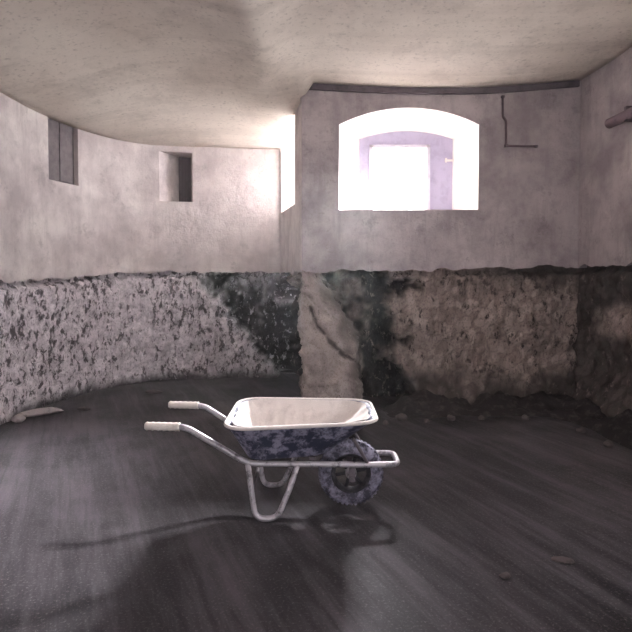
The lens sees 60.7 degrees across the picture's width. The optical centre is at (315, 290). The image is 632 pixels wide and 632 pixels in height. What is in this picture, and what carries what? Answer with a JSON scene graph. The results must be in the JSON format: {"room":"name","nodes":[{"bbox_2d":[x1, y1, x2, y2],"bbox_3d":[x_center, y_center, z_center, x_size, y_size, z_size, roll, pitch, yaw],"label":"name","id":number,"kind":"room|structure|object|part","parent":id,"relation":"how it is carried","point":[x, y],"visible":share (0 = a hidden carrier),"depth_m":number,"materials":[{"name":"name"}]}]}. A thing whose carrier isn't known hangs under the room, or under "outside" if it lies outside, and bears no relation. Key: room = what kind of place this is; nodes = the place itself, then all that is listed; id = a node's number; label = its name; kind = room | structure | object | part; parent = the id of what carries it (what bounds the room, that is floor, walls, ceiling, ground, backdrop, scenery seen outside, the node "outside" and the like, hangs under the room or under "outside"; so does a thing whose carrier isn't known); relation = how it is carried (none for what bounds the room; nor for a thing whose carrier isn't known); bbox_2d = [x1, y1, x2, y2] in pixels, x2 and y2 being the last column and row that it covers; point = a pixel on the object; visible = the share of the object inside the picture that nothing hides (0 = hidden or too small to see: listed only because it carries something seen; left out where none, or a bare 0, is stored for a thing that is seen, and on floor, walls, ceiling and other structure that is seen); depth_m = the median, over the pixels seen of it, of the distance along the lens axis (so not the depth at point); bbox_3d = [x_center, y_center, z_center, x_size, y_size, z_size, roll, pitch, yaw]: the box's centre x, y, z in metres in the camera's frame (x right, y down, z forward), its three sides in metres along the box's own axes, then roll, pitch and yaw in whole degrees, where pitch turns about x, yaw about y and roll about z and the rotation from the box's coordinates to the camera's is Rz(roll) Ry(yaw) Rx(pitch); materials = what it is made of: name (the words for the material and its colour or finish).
{"room":"cellar","nodes":[
{"label":"cellar","id":0,"kind":"room"},
{"bbox_2d":[0,92,297,424],"bbox_3d":[-2.437,-0.530,2.706,2.256,3.870,10.281,0,2,14],"label":"wall","id":1,"kind":"structure","parent":0,"point":[105,282],"depth_m":6.59,"materials":[{"name":"paint"}]},
{"bbox_2d":[48,118,78,185],"bbox_3d":[-2.764,-1.472,5.759,0.178,0.940,0.749,1,2,15],"label":"window","id":2,"kind":"structure","parent":1,"relation":"in","point":[62,138],"depth_m":5.79,"materials":[{"name":"grey painted timber"},{"name":"glass"}]},
{"bbox_2d":[159,151,192,201],"bbox_3d":[-1.752,-1.446,7.033,0.546,0.920,0.428,-1,2,-15],"label":"window","id":3,"kind":"structure","parent":1,"relation":"in","point":[175,168],"depth_m":7.04,"materials":[{"name":"paint"}]},
{"bbox_2d":[280,97,338,375],"bbox_3d":[-0.101,-0.660,6.429,0.477,3.870,1.681,0,2,-13],"label":"wall pier","id":4,"kind":"object","parent":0,"point":[291,218],"visible":0.3,"depth_m":6.20,"materials":[{"name":"paint"}]},
{"bbox_2d":[281,118,294,212],"bbox_3d":[-0.163,-1.470,6.425,0.360,0.990,0.950,0,2,-13],"label":"window","id":5,"kind":"structure","parent":4,"relation":"attached to","point":[288,148],"depth_m":6.86,"materials":[{"name":"paint"}]},
{"bbox_2d":[0,373,631,631],"bbox_3d":[0.100,1.296,2.447,6.400,0.029,10.200,0,2,0],"label":"floor","id":6,"kind":"structure","parent":0,"point":[109,523],"depth_m":2.90,"materials":[{"name":"grey concrete"}]},
{"bbox_2d":[11,414,25,422],"bbox_3d":[-2.725,1.167,4.942,0.115,0.080,0.095,1,2,33],"label":"stone","id":7,"kind":"object","parent":6,"relation":"on","point":[18,418],"visible":1,"depth_m":4.92,"materials":[{"name":"grey stone"}]},
{"bbox_2d":[18,407,63,416],"bbox_3d":[-2.638,1.161,5.180,0.409,0.072,0.115,-2,3,-38],"label":"plaster slab","id":8,"kind":"object","parent":6,"relation":"on","point":[47,410],"visible":0.93,"depth_m":5.15,"materials":[{"name":"grey paint"}]},
{"bbox_2d":[77,407,89,410],"bbox_3d":[-2.324,1.179,5.412,0.139,0.040,0.079,0,2,0],"label":"lump","id":9,"kind":"object","parent":6,"relation":"on","point":[79,408],"visible":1,"depth_m":5.38,"materials":[{"name":"grey stone"}]},
{"bbox_2d":[145,389,161,393],"bbox_3d":[-1.844,1.149,6.154,0.205,0.050,0.093,0,2,0],"label":"stone","id":10,"kind":"object","parent":6,"relation":"on","point":[153,391],"visible":1,"depth_m":6.12,"materials":[{"name":"grey stone"}]},
{"bbox_2d":[144,397,399,521],"bbox_3d":[-0.224,0.985,3.211,1.430,0.568,0.702,0,2,0],"label":"wheelbarrow","id":11,"kind":"object","parent":6,"relation":"on","point":[266,428],"visible":1,"depth_m":3.17,"materials":[{"name":"metal"}]},
{"bbox_3d":[-0.238,1.113,3.002,0.307,0.323,0.075,0,2,-10],"label":"leg","id":12,"kind":"part","parent":11,"relation":"part of","materials":[{"name":"white metal"}]},
{"bbox_3d":[-0.238,1.098,3.429,0.307,0.323,0.075,0,2,10],"label":"leg","id":13,"kind":"part","parent":11,"relation":"part of","materials":[{"name":"white metal"}]},
{"bbox_3d":[-0.212,0.865,3.207,1.407,0.295,0.509,0,2,0],"label":"frame","id":14,"kind":"part","parent":11,"relation":"part of","materials":[{"name":"white metal"}]},
{"bbox_2d":[227,399,374,459],"bbox_3d":[-0.079,0.821,3.205,0.827,0.225,0.669,0,2,0],"label":"tub","id":15,"kind":"object","parent":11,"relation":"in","point":[266,429],"depth_m":3.08,"materials":[{"name":"blue metal"}]},
{"bbox_2d":[297,270,362,398],"bbox_3d":[0.174,0.502,5.680,0.762,1.520,0.823,0,2,0],"label":"buttress","id":16,"kind":"object","parent":6,"relation":"on","point":[328,353],"visible":0.83,"depth_m":5.47,"materials":[{"name":"grey stone"}]},
{"bbox_2d":[395,413,407,420],"bbox_3d":[0.800,1.180,5.044,0.121,0.081,0.089,1,2,31],"label":"rubble stone","id":17,"kind":"object","parent":6,"relation":"on","point":[401,417],"visible":1,"depth_m":5.01,"materials":[{"name":"grey stone"}]},
{"bbox_2d":[447,415,455,420],"bbox_3d":[1.258,1.184,5.033,0.064,0.057,0.091,-1,2,-28],"label":"rubble stone","id":18,"kind":"object","parent":6,"relation":"on","point":[449,417],"visible":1,"depth_m":5.01,"materials":[{"name":"grey stone"}]},
{"bbox_2d":[499,572,510,578],"bbox_3d":[0.853,1.287,2.442,0.055,0.029,0.036,0,2,0],"label":"stone","id":19,"kind":"object","parent":6,"relation":"on","point":[505,575],"visible":1,"depth_m":2.43,"materials":[{"name":"grey stone"}]},
{"bbox_2d":[383,389,631,449],"bbox_3d":[1.773,1.118,4.699,2.534,0.238,2.130,0,2,0],"label":"rubble","id":20,"kind":"object","parent":6,"relation":"on","point":[423,403],"visible":0.91,"depth_m":5.23,"materials":[{"name":"grey stone"}]},
{"bbox_2d":[522,415,528,419],"bbox_3d":[1.950,1.182,5.035,0.061,0.058,0.078,0,2,3],"label":"rubble stone","id":21,"kind":"object","parent":6,"relation":"on","point":[524,417],"visible":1,"depth_m":5.02,"materials":[{"name":"grey stone"}]},
{"bbox_2d":[551,556,574,564],"bbox_3d":[1.177,1.287,2.579,0.100,0.025,0.073,0,2,0],"label":"flake","id":22,"kind":"object","parent":6,"relation":"on","point":[560,559],"visible":1,"depth_m":2.57,"materials":[{"name":"grey stone"}]},
{"bbox_2d":[576,427,585,432],"bbox_3d":[2.279,1.200,4.649,0.072,0.058,0.060,-1,2,-24],"label":"rubble stone","id":23,"kind":"object","parent":6,"relation":"on","point":[581,429],"visible":1,"depth_m":4.63,"materials":[{"name":"grey stone"}]},
{"bbox_2d":[603,440,613,447],"bbox_3d":[2.297,1.207,4.242,0.074,0.060,0.092,1,2,34],"label":"rubble stone","id":24,"kind":"object","parent":6,"relation":"on","point":[607,443],"visible":1,"depth_m":4.22,"materials":[{"name":"grey stone"}]},
{"bbox_2d":[0,0,631,148],"bbox_3d":[0.006,-1.935,2.183,5.681,0.574,9.523,0,2,0],"label":"ceiling","id":25,"kind":"structure","parent":0,"point":[185,73],"depth_m":4.65,"materials":[{"name":"paint"}]},
{"bbox_2d":[302,81,586,403],"bbox_3d":[1.305,-0.636,5.737,3.036,3.870,0.760,0,2,0],"label":"wall","id":26,"kind":"structure","parent":0,"point":[466,304],"depth_m":5.56,"materials":[{"name":"grey paint"}]},
{"bbox_2d":[339,108,478,209],"bbox_3d":[0.950,-1.355,5.911,1.430,1.055,0.770,0,2,0],"label":"window","id":27,"kind":"structure","parent":26,"relation":"in","point":[450,142],"depth_m":6.06,"materials":[{"name":"paint"}]},
{"bbox_3d":[0.963,-1.258,6.228,0.695,0.840,0.050,0,2,0],"label":"frame","id":28,"kind":"part","parent":27,"relation":"part of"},
{"bbox_3d":[1.038,-1.349,6.267,1.115,1.020,0.060,0,2,0],"label":"panel","id":29,"kind":"part","parent":27,"relation":"part of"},
{"bbox_2d":[309,80,579,94],"bbox_3d":[1.290,-2.081,5.488,2.760,0.166,0.045,0,2,0],"label":"trim","id":30,"kind":"structure","parent":26,"relation":"attached to","point":[575,83],"depth_m":5.47,"materials":[{"name":"wood"}]},
{"bbox_2d":[501,95,537,147],"bbox_3d":[2.070,-1.723,5.494,0.376,0.523,0.028,0,2,0],"label":"conduit pipe","id":31,"kind":"object","parent":26,"relation":"attached to","point":[502,96],"visible":1,"depth_m":5.49,"materials":[{"name":"metal"}]},
{"bbox_2d":[571,47,631,416],"bbox_3d":[2.795,-0.491,1.591,0.469,3.870,8.219,0,2,0],"label":"wall","id":32,"kind":"structure","parent":0,"point":[602,347],"depth_m":5.15,"materials":[{"name":"grey paint"}]},
{"bbox_2d":[604,106,631,128],"bbox_3d":[2.775,-1.514,3.961,0.154,0.130,2.023,0,2,-3],"label":"pipe","id":33,"kind":"object","parent":32,"relation":"attached to","point":[626,115],"visible":1,"depth_m":4.75,"materials":[{"name":"grey metal"}]}
]}

